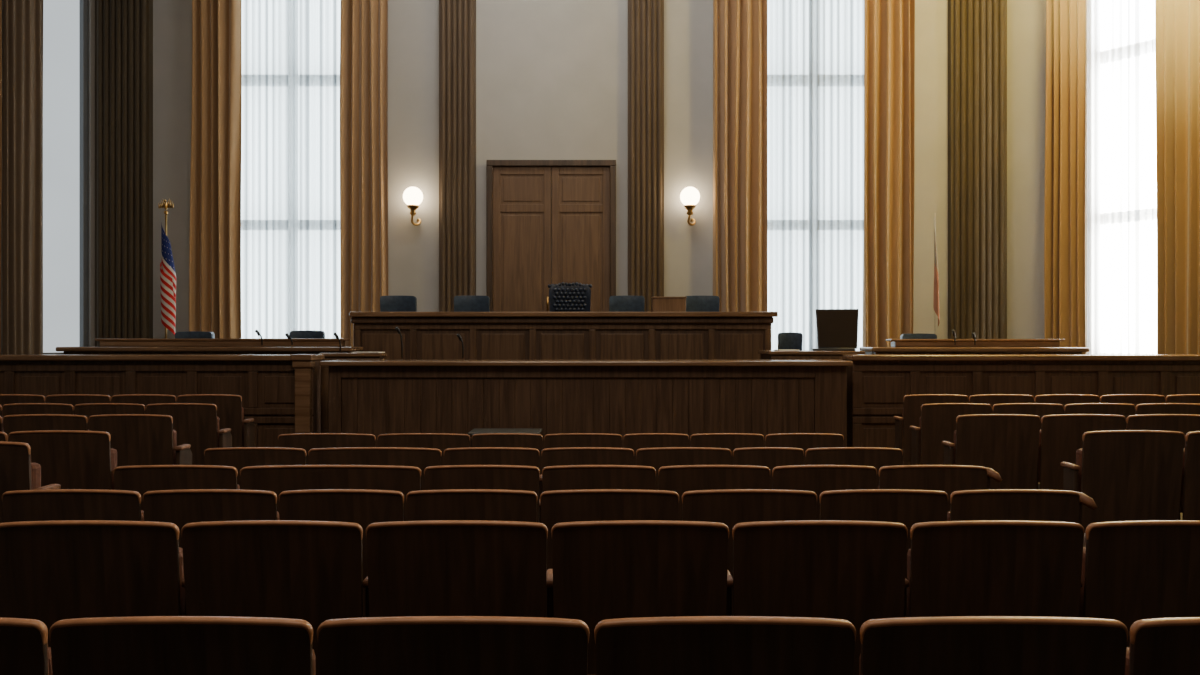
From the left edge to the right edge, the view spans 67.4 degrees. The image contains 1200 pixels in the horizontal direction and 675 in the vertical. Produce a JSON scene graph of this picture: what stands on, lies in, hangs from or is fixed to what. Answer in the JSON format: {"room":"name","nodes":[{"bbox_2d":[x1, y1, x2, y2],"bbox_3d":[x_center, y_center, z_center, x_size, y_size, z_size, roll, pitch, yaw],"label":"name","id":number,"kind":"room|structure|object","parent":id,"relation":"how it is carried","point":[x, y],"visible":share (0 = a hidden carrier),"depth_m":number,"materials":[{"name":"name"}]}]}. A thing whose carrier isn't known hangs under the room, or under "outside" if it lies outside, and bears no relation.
{"room":"courtroom","nodes":[
{"label":"courtroom","id":0,"kind":"room"},
{"bbox_2d":[1,0,94,353],"bbox_3d":[-8.899,-2.700,12.012,0.300,8.700,4.020,0,0,38],"label":"wall","id":1,"kind":"structure","parent":0,"point":[91,3],"depth_m":13.44,"materials":[{"name":"paint"}]},
{"bbox_2d":[43,0,87,353],"bbox_3d":[-7.893,-3.050,13.205,0.270,6.800,0.700,0,0,38],"label":"window","id":2,"kind":"structure","parent":1,"relation":"in","point":[65,22],"depth_m":13.35,"materials":[{"name":"paint"}]},
{"bbox_2d":[153,0,947,338],"bbox_3d":[-0.720,-2.700,13.650,13.840,8.700,0.300,0,0,0],"label":"wall","id":3,"kind":"structure","parent":0,"point":[552,75],"depth_m":13.50,"materials":[{"name":"paint"}]},
{"bbox_2d":[95,0,152,346],"bbox_3d":[-7.106,-2.975,13.375,0.883,8.150,0.250,0,0,0],"label":"fluted pilaster","id":4,"kind":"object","parent":3,"relation":"attached to","point":[123,28],"depth_m":13.35,"materials":[{"name":"brown wood"}]},
{"bbox_2d":[439,0,475,311],"bbox_3d":[-2.126,-3.225,13.375,0.615,7.650,0.250,0,0,0],"label":"fluted pilaster","id":5,"kind":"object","parent":3,"relation":"attached to","point":[457,18],"depth_m":13.35,"materials":[{"name":"brown wood"}]},
{"bbox_2d":[486,160,615,311],"bbox_3d":[-0.725,-1.021,13.429,1.928,3.243,0.141,0,0,0],"label":"door","id":6,"kind":"structure","parent":3,"relation":"in","point":[518,192],"depth_m":13.45,"materials":[{"name":"brown wood"}]},
{"bbox_2d":[628,0,663,311],"bbox_3d":[0.684,-3.225,13.375,0.615,7.650,0.250,0,0,0],"label":"trim","id":7,"kind":"structure","parent":3,"relation":"attached to","point":[645,17],"depth_m":13.36,"materials":[{"name":"brown wood"}]},
{"bbox_2d":[863,0,914,346],"bbox_3d":[4.238,-2.735,13.216,0.749,7.630,0.215,0,0,0],"label":"curtain","id":8,"kind":"object","parent":3,"relation":"attached to","point":[889,25],"visible":0.86,"depth_m":13.23,"materials":[{"name":"gold fabric"}]},
{"bbox_2d":[948,0,1006,338],"bbox_3d":[5.635,-2.975,13.375,0.912,8.150,0.250,0,0,0],"label":"fluted pilaster","id":9,"kind":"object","parent":3,"relation":"attached to","point":[977,29],"depth_m":13.35,"materials":[{"name":"brown wood"}]},
{"bbox_3d":[-4.645,-3.000,13.595,1.950,6.900,0.270,0,0,0],"label":"window","id":10,"kind":"structure","parent":3,"relation":"in","visible":0},
{"bbox_2d":[241,0,340,337],"bbox_3d":[-4.640,-3.035,13.410,1.880,6.930,0.055,0,0,0],"label":"sheer curtain","id":11,"kind":"object","parent":10,"relation":"hanging from","point":[290,150],"visible":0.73,"depth_m":13.41,"materials":[{"name":"fabric"}]},
{"bbox_3d":[3.225,-3.000,13.595,1.890,6.900,0.270,0,0,0],"label":"window","id":12,"kind":"structure","parent":3,"relation":"in","visible":0},
{"bbox_2d":[767,0,863,350],"bbox_3d":[3.225,-3.035,13.410,1.850,6.930,0.054,0,0,0],"label":"sheer curtain","id":13,"kind":"object","parent":12,"relation":"hanging from","point":[815,48],"visible":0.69,"depth_m":13.41,"materials":[{"name":"fabric"}]},
{"bbox_2d":[713,0,767,311],"bbox_3d":[2.056,-2.735,13.207,0.794,7.630,0.224,0,0,0],"label":"curtain","id":14,"kind":"object","parent":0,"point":[740,27],"visible":0.75,"depth_m":13.22,"materials":[{"name":"gold fabric"}]},
{"bbox_2d":[1007,0,1086,353],"bbox_3d":[7.459,-2.700,12.012,0.300,8.700,4.020,0,0,-38],"label":"wall","id":15,"kind":"structure","parent":0,"point":[1026,19],"depth_m":13.28,"materials":[{"name":"paint"}]},
{"bbox_3d":[7.255,-3.050,12.182,0.270,6.800,1.140,0,0,-38],"label":"window","id":16,"kind":"structure","parent":15,"relation":"in","visible":0},
{"bbox_2d":[1087,0,1156,353],"bbox_3d":[7.126,-3.085,12.080,0.055,6.830,1.120,0,0,-38],"label":"sheer curtain","id":17,"kind":"object","parent":16,"relation":"hanging from","point":[1121,73],"visible":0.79,"depth_m":12.20,"materials":[{"name":"fabric"}]},
{"bbox_2d":[1038,482,1182,546],"bbox_3d":[5.480,1.500,6.425,6.120,0.300,4.850,0,0,0],"label":"platform","id":18,"kind":"object","parent":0,"point":[1084,542],"depth_m":6.14,"materials":[{"name":"brown wood"}]},
{"bbox_2d":[893,394,967,461],"bbox_3d":[3.057,0.934,8.334,0.617,0.832,0.253,0,0,0],"label":"seat","id":19,"kind":"object","parent":18,"relation":"on","point":[912,403],"visible":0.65,"depth_m":8.23,"materials":[{"name":"brown wood"}]},
{"bbox_2d":[909,403,991,464],"bbox_3d":[2.966,0.949,7.633,0.617,0.802,0.253,0,0,0],"label":"seat","id":20,"kind":"object","parent":18,"relation":"on","point":[937,420],"visible":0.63,"depth_m":7.53,"materials":[{"name":"brown wood"}]},
{"bbox_2d":[942,414,1039,488],"bbox_3d":[2.787,0.944,6.434,0.617,0.812,0.253,0,0,0],"label":"seat","id":21,"kind":"object","parent":18,"relation":"on","point":[1008,444],"visible":0.77,"depth_m":6.33,"materials":[{"name":"brown wood"}]},
{"bbox_2d":[969,394,1033,413],"bbox_3d":[3.656,0.934,8.334,0.617,0.832,0.253,0,0,0],"label":"seat","id":22,"kind":"object","parent":18,"relation":"on","point":[991,399],"visible":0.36,"depth_m":8.22,"materials":[{"name":"brown wood"}]},
{"bbox_2d":[992,403,1063,428],"bbox_3d":[3.567,0.949,7.633,0.617,0.802,0.253,0,0,0],"label":"seat","id":23,"kind":"object","parent":18,"relation":"on","point":[1039,409],"visible":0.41,"depth_m":7.52,"materials":[{"name":"brown wood"}]},
{"bbox_2d":[1034,394,1099,413],"bbox_3d":[4.256,0.934,8.334,0.617,0.832,0.253,0,0,0],"label":"seat","id":24,"kind":"object","parent":18,"relation":"on","point":[1063,399],"visible":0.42,"depth_m":8.22,"materials":[{"name":"brown wood"}]},
{"bbox_2d":[1036,414,1125,489],"bbox_3d":[3.386,0.944,6.434,0.617,0.812,0.253,0,0,0],"label":"seat","id":25,"kind":"object","parent":18,"relation":"on","point":[1060,436],"visible":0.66,"depth_m":6.33,"materials":[{"name":"brown wood"}]},
{"bbox_2d":[1064,403,1134,428],"bbox_3d":[4.167,0.949,7.633,0.617,0.802,0.253,0,0,0],"label":"seat","id":26,"kind":"object","parent":18,"relation":"on","point":[1126,410],"visible":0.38,"depth_m":7.52,"materials":[{"name":"brown wood"}]},
{"bbox_2d":[1060,430,1184,532],"bbox_3d":[3.087,0.944,5.333,0.617,0.812,0.253,0,0,0],"label":"seat","id":27,"kind":"object","parent":18,"relation":"on","point":[1129,475],"visible":0.8,"depth_m":5.24,"materials":[{"name":"brown wood"}]},
{"bbox_2d":[1100,394,1164,414],"bbox_3d":[4.856,0.934,8.334,0.617,0.832,0.253,0,0,0],"label":"seat","id":28,"kind":"object","parent":18,"relation":"on","point":[1135,399],"visible":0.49,"depth_m":8.22,"materials":[{"name":"brown wood"}]},
{"bbox_2d":[1125,414,1199,447],"bbox_3d":[3.986,0.944,6.434,0.617,0.812,0.253,0,0,0],"label":"seat","id":29,"kind":"object","parent":18,"relation":"on","point":[1185,423],"visible":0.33,"depth_m":6.32,"materials":[{"name":"brown wood"}]},
{"bbox_2d":[1136,403,1199,414],"bbox_3d":[4.766,0.949,7.633,0.617,0.802,0.253,0,0,0],"label":"seat","id":30,"kind":"object","parent":18,"relation":"on","point":[1151,408],"visible":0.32,"depth_m":7.52,"materials":[{"name":"brown wood"}]},
{"bbox_2d":[1179,431,1199,520],"bbox_3d":[3.687,0.944,5.333,0.617,0.812,0.253,0,0,0],"label":"seat","id":31,"kind":"object","parent":18,"relation":"on","point":[1190,483],"visible":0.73,"depth_m":5.24,"materials":[{"name":"brown wood"}]},
{"bbox_3d":[-0.720,1.580,5.750,18.520,0.340,15.500,0,0,0],"label":"floor","id":32,"kind":"structure","parent":0,"visible":0},
{"bbox_2d":[0,617,52,674],"bbox_3d":[-1.541,1.014,2.103,0.622,0.792,0.253,0,0,0],"label":"seat","id":33,"kind":"object","parent":32,"relation":"on","point":[24,649],"visible":0.98,"depth_m":1.99,"materials":[{"name":"brown wood"}]},
{"bbox_2d":[2,489,143,522],"bbox_3d":[-2.344,1.069,4.074,0.637,0.802,0.253,0,0,0],"label":"seat","id":34,"kind":"object","parent":32,"relation":"on","point":[47,504],"visible":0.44,"depth_m":3.96,"materials":[{"name":"brown wood"}]},
{"bbox_2d":[0,520,184,646],"bbox_3d":[-1.704,1.005,3.063,0.637,0.810,0.253,0,0,0],"label":"seat","id":35,"kind":"object","parent":32,"relation":"on","point":[51,572],"visible":0.67,"depth_m":2.96,"materials":[{"name":"brown wood"}]},
{"bbox_2d":[0,354,324,446],"bbox_3d":[-6.433,0.876,9.420,6.974,1.407,0.440,0,0,0],"label":"partition wall","id":36,"kind":"structure","parent":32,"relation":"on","point":[281,392],"depth_m":9.32,"materials":[{"name":"brown wood"}]},
{"bbox_2d":[113,465,239,510],"bbox_3d":[-2.244,1.069,4.833,0.676,0.802,0.253,0,0,0],"label":"seat","id":37,"kind":"object","parent":32,"relation":"on","point":[141,479],"visible":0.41,"depth_m":4.72,"materials":[{"name":"brown wood"}]},
{"bbox_2d":[49,616,315,674],"bbox_3d":[-0.943,1.014,2.103,0.609,0.792,0.253,0,0,0],"label":"seat","id":38,"kind":"object","parent":32,"relation":"on","point":[137,645],"visible":1,"depth_m":1.99,"materials":[{"name":"brown wood"}]},
{"bbox_2d":[142,489,279,547],"bbox_3d":[-1.734,1.069,4.074,0.617,0.802,0.253,0,0,0],"label":"seat","id":39,"kind":"object","parent":32,"relation":"on","point":[180,508],"visible":0.36,"depth_m":3.96,"materials":[{"name":"brown wood"}]},
{"bbox_2d":[204,447,305,489],"bbox_3d":[-2.274,1.119,6.003,0.696,0.802,0.253,0,0,0],"label":"seat","id":40,"kind":"object","parent":32,"relation":"on","point":[237,457],"visible":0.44,"depth_m":5.89,"materials":[{"name":"brown wood"}]},
{"bbox_2d":[181,520,362,674],"bbox_3d":[-1.091,1.005,3.063,0.622,0.810,0.253,0,0,0],"label":"seat","id":41,"kind":"object","parent":32,"relation":"on","point":[310,571],"visible":0.78,"depth_m":2.96,"materials":[{"name":"brown wood"}]},
{"bbox_2d":[278,433,375,464],"bbox_3d":[-2.239,1.179,7.434,0.825,0.802,0.253,0,0,0],"label":"seat","id":42,"kind":"object","parent":32,"relation":"on","point":[307,441],"visible":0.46,"depth_m":7.32,"materials":[{"name":"brown wood"}]},
{"bbox_2d":[240,465,420,520],"bbox_3d":[-1.430,1.069,4.833,0.984,0.802,0.253,0,0,0],"label":"seat","id":43,"kind":"object","parent":32,"relation":"on","point":[277,479],"visible":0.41,"depth_m":4.72,"materials":[{"name":"brown wood"}]},
{"bbox_2d":[279,489,403,617],"bbox_3d":[-1.153,1.069,4.074,0.577,0.802,0.253,0,0,0],"label":"seat","id":44,"kind":"object","parent":32,"relation":"on","point":[364,507],"visible":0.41,"depth_m":3.96,"materials":[{"name":"brown wood"}]},
{"bbox_2d":[308,447,441,489],"bbox_3d":[-1.490,1.119,6.003,0.905,0.802,0.253,0,0,0],"label":"seat","id":45,"kind":"object","parent":32,"relation":"on","point":[421,458],"visible":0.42,"depth_m":5.89,"materials":[{"name":"brown wood"}]},
{"bbox_2d":[377,433,469,465],"bbox_3d":[-1.449,1.179,7.434,0.786,0.802,0.253,0,0,0],"label":"seat","id":46,"kind":"object","parent":32,"relation":"on","point":[441,441],"visible":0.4,"depth_m":7.32,"materials":[{"name":"brown wood"}]},
{"bbox_2d":[317,616,589,674],"bbox_3d":[-0.339,1.014,2.103,0.632,0.792,0.253,0,0,0],"label":"seat","id":47,"kind":"object","parent":32,"relation":"on","point":[407,645],"visible":1,"depth_m":1.99,"materials":[{"name":"brown wood"}]},
{"bbox_2d":[363,520,547,617],"bbox_3d":[-0.484,1.005,3.063,0.626,0.810,0.253,0,0,0],"label":"seat","id":48,"kind":"object","parent":32,"relation":"on","point":[435,567],"visible":0.7,"depth_m":2.96,"materials":[{"name":"brown wood"}]},
{"bbox_2d":[406,489,537,522],"bbox_3d":[-0.579,1.069,4.074,0.607,0.802,0.253,0,0,0],"label":"seat","id":49,"kind":"object","parent":32,"relation":"on","point":[448,504],"visible":0.36,"depth_m":3.96,"materials":[{"name":"brown wood"}]},
{"bbox_2d":[424,465,539,522],"bbox_3d":[-0.634,1.069,4.833,0.637,0.802,0.253,0,0,0],"label":"seat","id":50,"kind":"object","parent":32,"relation":"on","point":[499,477],"visible":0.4,"depth_m":4.72,"materials":[{"name":"brown wood"}]},
{"bbox_2d":[444,447,539,467],"bbox_3d":[-0.724,1.119,6.003,0.657,0.802,0.253,0,0,0],"label":"seat","id":51,"kind":"object","parent":32,"relation":"on","point":[470,455],"visible":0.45,"depth_m":5.89,"materials":[{"name":"brown wood"}]},
{"bbox_2d":[472,433,542,473],"bbox_3d":[-0.768,1.179,7.434,0.607,0.802,0.253,0,0,0],"label":"seat","id":52,"kind":"object","parent":32,"relation":"on","point":[517,440],"visible":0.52,"depth_m":7.32,"materials":[{"name":"brown wood"}]},
{"bbox_2d":[544,433,621,447],"bbox_3d":[-0.150,1.179,7.434,0.664,0.802,0.253,0,0,0],"label":"seat","id":53,"kind":"object","parent":32,"relation":"on","point":[562,440],"visible":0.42,"depth_m":7.32,"materials":[{"name":"brown wood"}]},
{"bbox_2d":[320,360,852,449],"bbox_3d":[-0.135,0.907,9.265,5.310,1.345,0.630,0,0,0],"label":"partition wall","id":54,"kind":"structure","parent":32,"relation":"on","point":[375,397],"depth_m":9.07,"materials":[{"name":"brown wood"}]},
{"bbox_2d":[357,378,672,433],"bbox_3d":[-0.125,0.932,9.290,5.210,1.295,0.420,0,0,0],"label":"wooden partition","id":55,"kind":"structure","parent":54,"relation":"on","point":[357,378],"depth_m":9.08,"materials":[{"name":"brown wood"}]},
{"bbox_2d":[320,360,852,365],"bbox_3d":[-0.135,0.260,9.265,5.310,0.050,0.630,0,0,0],"label":"countertop","id":56,"kind":"structure","parent":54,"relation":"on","point":[330,362],"depth_m":8.95,"materials":[{"name":"brown wood"}]},
{"bbox_2d":[539,447,633,522],"bbox_3d":[-0.094,1.119,6.003,0.637,0.802,0.253,0,0,0],"label":"seat","id":57,"kind":"object","parent":32,"relation":"on","point":[567,455],"visible":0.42,"depth_m":5.89,"materials":[{"name":"brown wood"}]},
{"bbox_2d":[539,465,655,522],"bbox_3d":[-0.018,1.069,4.833,0.627,0.802,0.253,0,0,0],"label":"seat","id":58,"kind":"object","parent":32,"relation":"on","point":[564,477],"visible":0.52,"depth_m":4.72,"materials":[{"name":"brown wood"}]},
{"bbox_2d":[540,489,678,617],"bbox_3d":[0.029,1.069,4.074,0.642,0.802,0.253,0,0,0],"label":"seat","id":59,"kind":"object","parent":32,"relation":"on","point":[557,506],"visible":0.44,"depth_m":3.96,"materials":[{"name":"brown wood"}]},
{"bbox_2d":[546,520,728,674],"bbox_3d":[0.118,1.005,3.063,0.613,0.810,0.253,0,0,0],"label":"seat","id":60,"kind":"object","parent":32,"relation":"on","point":[602,570],"visible":0.75,"depth_m":2.96,"materials":[{"name":"brown wood"}]},
{"bbox_2d":[624,433,688,465],"bbox_3d":[0.445,1.179,7.434,0.560,0.802,0.253,0,0,0],"label":"seat","id":61,"kind":"object","parent":32,"relation":"on","point":[637,441],"visible":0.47,"depth_m":7.32,"materials":[{"name":"brown wood"}]},
{"bbox_2d":[636,447,730,489],"bbox_3d":[0.535,1.119,6.003,0.654,0.802,0.253,0,0,0],"label":"seat","id":62,"kind":"object","parent":32,"relation":"on","point":[656,458],"visible":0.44,"depth_m":5.89,"materials":[{"name":"brown wood"}]},
{"bbox_2d":[658,465,769,520],"bbox_3d":[0.587,1.069,4.833,0.617,0.802,0.253,0,0,0],"label":"seat","id":63,"kind":"object","parent":32,"relation":"on","point":[680,479],"visible":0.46,"depth_m":4.72,"materials":[{"name":"brown wood"}]},
{"bbox_2d":[594,616,855,674],"bbox_3d":[0.264,1.014,2.103,0.608,0.792,0.253,0,0,0],"label":"seat","id":64,"kind":"object","parent":32,"relation":"on","point":[680,645],"visible":1,"depth_m":1.99,"materials":[{"name":"brown wood"}]},
{"bbox_2d":[690,433,763,464],"bbox_3d":[1.022,1.179,7.434,0.627,0.802,0.253,0,0,0],"label":"seat","id":65,"kind":"object","parent":32,"relation":"on","point":[731,441],"visible":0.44,"depth_m":7.32,"materials":[{"name":"brown wood"}]},
{"bbox_2d":[682,489,816,615],"bbox_3d":[0.645,1.069,4.074,0.625,0.802,0.253,0,0,0],"label":"seat","id":66,"kind":"object","parent":32,"relation":"on","point":[730,507],"visible":0.38,"depth_m":3.96,"materials":[{"name":"brown wood"}]},
{"bbox_2d":[733,447,803,488],"bbox_3d":[1.091,1.119,6.003,0.491,0.802,0.253,0,0,0],"label":"seat","id":67,"kind":"object","parent":32,"relation":"on","point":[770,457],"visible":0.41,"depth_m":5.89,"materials":[{"name":"brown wood"}]},
{"bbox_2d":[765,433,843,464],"bbox_3d":[1.651,1.179,7.434,0.667,0.802,0.253,0,0,0],"label":"seat","id":68,"kind":"object","parent":32,"relation":"on","point":[804,441],"visible":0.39,"depth_m":7.32,"materials":[{"name":"brown wood"}]},
{"bbox_2d":[726,520,907,674],"bbox_3d":[0.710,1.005,3.063,0.603,0.810,0.253,0,0,0],"label":"seat","id":69,"kind":"object","parent":32,"relation":"on","point":[854,572],"visible":0.64,"depth_m":2.96,"materials":[{"name":"brown wood"}]},
{"bbox_2d":[772,465,876,519],"bbox_3d":[1.167,1.069,4.833,0.577,0.802,0.253,0,0,0],"label":"seat","id":70,"kind":"object","parent":32,"relation":"on","point":[817,479],"visible":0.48,"depth_m":4.72,"materials":[{"name":"brown wood"}]},
{"bbox_2d":[805,447,902,488],"bbox_3d":[1.651,1.119,6.003,0.667,0.802,0.253,0,0,0],"label":"seat","id":71,"kind":"object","parent":32,"relation":"on","point":[876,457],"visible":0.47,"depth_m":5.89,"materials":[{"name":"brown wood"}]},
{"bbox_2d":[819,489,947,616],"bbox_3d":[1.238,1.069,4.074,0.594,0.802,0.253,0,0,0],"label":"seat","id":72,"kind":"object","parent":32,"relation":"on","point":[907,507],"visible":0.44,"depth_m":3.96,"materials":[{"name":"brown wood"}]},
{"bbox_2d":[878,465,987,511],"bbox_3d":[1.737,1.069,4.833,0.597,0.802,0.253,0,0,0],"label":"seat","id":73,"kind":"object","parent":32,"relation":"on","point":[948,479],"visible":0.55,"depth_m":4.72,"materials":[{"name":"brown wood"}]},
{"bbox_2d":[859,616,1127,674],"bbox_3d":[0.861,1.014,2.103,0.619,0.792,0.253,0,0,0],"label":"seat","id":74,"kind":"object","parent":32,"relation":"on","point":[948,645],"visible":1,"depth_m":1.99,"materials":[{"name":"brown wood"}]},
{"bbox_2d":[903,520,1084,617],"bbox_3d":[1.292,1.005,3.063,0.596,0.810,0.253,0,0,0],"label":"seat","id":75,"kind":"object","parent":32,"relation":"on","point":[976,567],"visible":0.64,"depth_m":2.96,"materials":[{"name":"brown wood"}]},
{"bbox_2d":[947,489,1079,522],"bbox_3d":[1.817,1.069,4.074,0.597,0.802,0.253,0,0,0],"label":"seat","id":76,"kind":"object","parent":32,"relation":"on","point":[992,504],"visible":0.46,"depth_m":3.96,"materials":[{"name":"brown wood"}]},
{"bbox_2d":[843,354,1199,464],"bbox_3d":[5.532,0.880,9.440,5.876,1.399,0.400,0,0,0],"label":"partition wall","id":77,"kind":"structure","parent":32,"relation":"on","point":[877,384],"depth_m":9.32,"materials":[{"name":"brown wood"}]},
{"bbox_2d":[1079,520,1199,646],"bbox_3d":[1.864,1.005,3.063,0.582,0.810,0.253,0,0,0],"label":"seat","id":78,"kind":"object","parent":32,"relation":"on","point":[1133,571],"visible":0.66,"depth_m":2.96,"materials":[{"name":"brown wood"}]},
{"bbox_2d":[1125,617,1199,674],"bbox_3d":[1.459,1.014,2.103,0.612,0.792,0.253,0,0,0],"label":"seat","id":79,"kind":"object","parent":32,"relation":"on","point":[1158,646],"visible":0.97,"depth_m":1.99,"materials":[{"name":"brown wood"}]},
{"bbox_3d":[-0.700,1.340,11.625,16.600,0.480,3.750,0,0,0],"label":"platform","id":80,"kind":"object","parent":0,"visible":0},
{"bbox_2d":[3,0,42,353],"bbox_3d":[-8.024,-2.735,12.545,0.111,7.630,0.501,0,0,38],"label":"curtain","id":81,"kind":"object","parent":80,"relation":"on","point":[22,19],"visible":0.87,"depth_m":12.52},
{"bbox_2d":[158,198,175,337],"bbox_3d":[-5.914,-0.401,12.281,0.249,3.002,0.130,0,0,0],"label":"flag","id":82,"kind":"object","parent":80,"relation":"on","point":[167,268],"visible":0.96,"depth_m":12.25,"materials":[{"name":"multicoloured fabric"}]},
{"bbox_2d":[56,338,362,429],"bbox_3d":[-4.450,0.556,10.350,3.333,1.088,0.500,0,0,0],"label":"desk","id":83,"kind":"object","parent":80,"relation":"on","point":[107,345],"visible":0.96,"depth_m":10.35,"materials":[{"name":"brown wood"}]},
{"bbox_2d":[189,0,241,337],"bbox_3d":[-5.655,-2.735,13.228,0.735,7.630,0.241,0,0,0],"label":"curtain","id":84,"kind":"object","parent":80,"relation":"on","point":[216,105],"visible":0.77,"depth_m":13.22,"materials":[{"name":"gold fabric"}]},
{"bbox_2d":[319,353,386,432],"bbox_3d":[-2.720,0.635,9.925,0.690,0.930,0.250,0,0,0],"label":"stand","id":85,"kind":"object","parent":80,"relation":"on","point":[328,356],"visible":0.31,"depth_m":9.80,"materials":[{"name":"brown wood"}]},
{"bbox_2d":[340,0,387,346],"bbox_3d":[-3.467,-2.735,13.214,0.705,7.630,0.205,0,0,0],"label":"curtain","id":86,"kind":"object","parent":80,"relation":"on","point":[363,23],"visible":0.78,"depth_m":13.21,"materials":[{"name":"gold fabric"}]},
{"bbox_2d":[349,312,777,359],"bbox_3d":[-0.432,0.397,10.990,5.081,1.406,0.660,0,0,0],"label":"bench","id":87,"kind":"object","parent":80,"relation":"on","point":[425,335],"visible":0.29,"depth_m":10.79,"materials":[{"name":"brown wood"}]},
{"bbox_2d":[758,350,864,360],"bbox_3d":[2.364,0.624,10.150,1.051,0.952,0.700,0,0,0],"label":"desk","id":88,"kind":"object","parent":80,"relation":"on","point":[764,354],"visible":0.13,"depth_m":9.80,"materials":[{"name":"brown wood"}]},
{"bbox_2d":[812,309,858,350],"bbox_3d":[2.669,-0.090,10.178,0.520,0.475,0.450,0,0,12],"label":"lectern","id":89,"kind":"object","parent":88,"relation":"on","point":[837,329],"visible":1,"depth_m":10.30,"materials":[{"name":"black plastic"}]},
{"bbox_2d":[860,339,1088,353],"bbox_3d":[4.276,0.559,10.350,2.446,1.083,0.500,0,0,0],"label":"desk","id":90,"kind":"object","parent":80,"relation":"on","point":[898,346],"visible":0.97,"depth_m":10.16,"materials":[{"name":"brown wood"}]},
{"bbox_2d":[1044,0,1085,353],"bbox_3d":[6.506,-2.735,12.579,0.184,7.630,0.550,0,0,-38],"label":"curtain","id":91,"kind":"object","parent":80,"relation":"on","point":[1065,103],"visible":0.79,"depth_m":12.58,"materials":[{"name":"gold fabric"}]},
{"bbox_2d":[1155,0,1199,353],"bbox_3d":[7.479,-2.735,11.360,0.197,7.630,0.832,0,0,-36],"label":"curtain","id":92,"kind":"object","parent":80,"relation":"on","point":[1177,22],"visible":0.79,"depth_m":11.45,"materials":[{"name":"gold fabric"}]},
{"bbox_3d":[-0.450,0.850,12.425,5.600,0.500,2.150,0,0,0],"label":"platform","id":93,"kind":"object","parent":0,"visible":0},
{"bbox_2d":[380,296,416,311],"bbox_3d":[-2.662,0.023,11.768,0.640,1.154,0.616,0,0,0],"label":"office chair","id":94,"kind":"object","parent":93,"relation":"on","point":[387,303],"visible":0.16,"depth_m":11.88,"materials":[{"name":"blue leather"}]},
{"bbox_2d":[454,296,489,311],"bbox_3d":[-1.691,0.023,11.768,0.640,1.154,0.616,0,0,0],"label":"office chair","id":95,"kind":"object","parent":93,"relation":"on","point":[461,303],"visible":0.14,"depth_m":11.88,"materials":[{"name":"leather"}]},
{"bbox_2d":[548,282,591,311],"bbox_3d":[-0.397,-0.066,11.727,0.690,1.332,0.574,0,0,0],"label":"chair","id":96,"kind":"object","parent":93,"relation":"on","point":[563,297],"visible":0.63,"depth_m":11.88,"materials":[{"name":"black leather"}]},
{"bbox_2d":[553,288,586,310],"bbox_3d":[-0.397,-0.421,11.888,0.448,0.463,0.074,0,0,0],"label":"tufted cushion","id":97,"kind":"object","parent":96,"relation":"on","point":[564,299],"depth_m":11.88,"materials":[{"name":"black leather"}]},
{"bbox_2d":[609,296,644,311],"bbox_3d":[0.354,0.023,11.768,0.640,1.154,0.616,0,0,0],"label":"office chair","id":98,"kind":"object","parent":93,"relation":"on","point":[616,303],"visible":0.11,"depth_m":11.88,"materials":[{"name":"leather"}]},
{"bbox_3d":[-6.350,1.500,6.425,7.260,0.300,4.850,0,0,0],"label":"platform","id":99,"kind":"object","parent":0,"visible":0},
{"bbox_2d":[0,441,40,522],"bbox_3d":[-3.114,0.929,4.534,0.617,0.842,0.253,0,0,0],"label":"seat","id":100,"kind":"object","parent":99,"relation":"on","point":[17,472],"visible":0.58,"depth_m":4.43,"materials":[{"name":"brown wood"}]},
{"bbox_2d":[2,403,73,416],"bbox_3d":[-4.713,0.949,7.633,0.617,0.802,0.253,0,0,0],"label":"seat","id":101,"kind":"object","parent":99,"relation":"on","point":[17,408],"visible":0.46,"depth_m":7.52,"materials":[{"name":"brown wood"}]},
{"bbox_2d":[3,414,88,441],"bbox_3d":[-3.913,0.944,6.434,0.617,0.812,0.253,0,0,0],"label":"seat","id":102,"kind":"object","parent":99,"relation":"on","point":[23,422],"visible":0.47,"depth_m":6.32,"materials":[{"name":"brown wood"}]},
{"bbox_2d":[8,430,116,489],"bbox_3d":[-3.154,0.944,5.333,0.617,0.812,0.253,0,0,0],"label":"seat","id":103,"kind":"object","parent":99,"relation":"on","point":[71,459],"visible":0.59,"depth_m":5.23,"materials":[{"name":"brown wood"}]},
{"bbox_2d":[46,394,110,414],"bbox_3d":[-4.784,0.934,8.334,0.617,0.832,0.253,0,0,0],"label":"seat","id":104,"kind":"object","parent":99,"relation":"on","point":[73,399],"visible":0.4,"depth_m":8.22,"materials":[{"name":"brown wood"}]},
{"bbox_2d":[74,403,144,428],"bbox_3d":[-4.114,0.949,7.633,0.617,0.802,0.253,0,0,0],"label":"seat","id":105,"kind":"object","parent":99,"relation":"on","point":[89,409],"visible":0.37,"depth_m":7.52,"materials":[{"name":"brown wood"}]},
{"bbox_2d":[88,414,176,466],"bbox_3d":[-3.313,0.944,6.434,0.617,0.812,0.253,0,0,0],"label":"seat","id":106,"kind":"object","parent":99,"relation":"on","point":[138,439],"visible":0.54,"depth_m":6.33,"materials":[{"name":"brown wood"}]},
{"bbox_2d":[111,394,175,413],"bbox_3d":[-4.184,0.934,8.334,0.617,0.832,0.253,0,0,0],"label":"seat","id":107,"kind":"object","parent":99,"relation":"on","point":[145,399],"visible":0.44,"depth_m":8.22,"materials":[{"name":"brown wood"}]},
{"bbox_2d":[146,403,218,464],"bbox_3d":[-3.514,0.949,7.633,0.617,0.802,0.253,0,0,0],"label":"seat","id":108,"kind":"object","parent":99,"relation":"on","point":[196,425],"visible":0.56,"depth_m":7.53,"materials":[{"name":"brown wood"}]},
{"bbox_2d":[177,394,243,446],"bbox_3d":[-3.583,0.934,8.334,0.617,0.832,0.253,0,0,0],"label":"seat","id":109,"kind":"object","parent":99,"relation":"on","point":[230,411],"visible":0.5,"depth_m":8.22,"materials":[{"name":"brown wood"}]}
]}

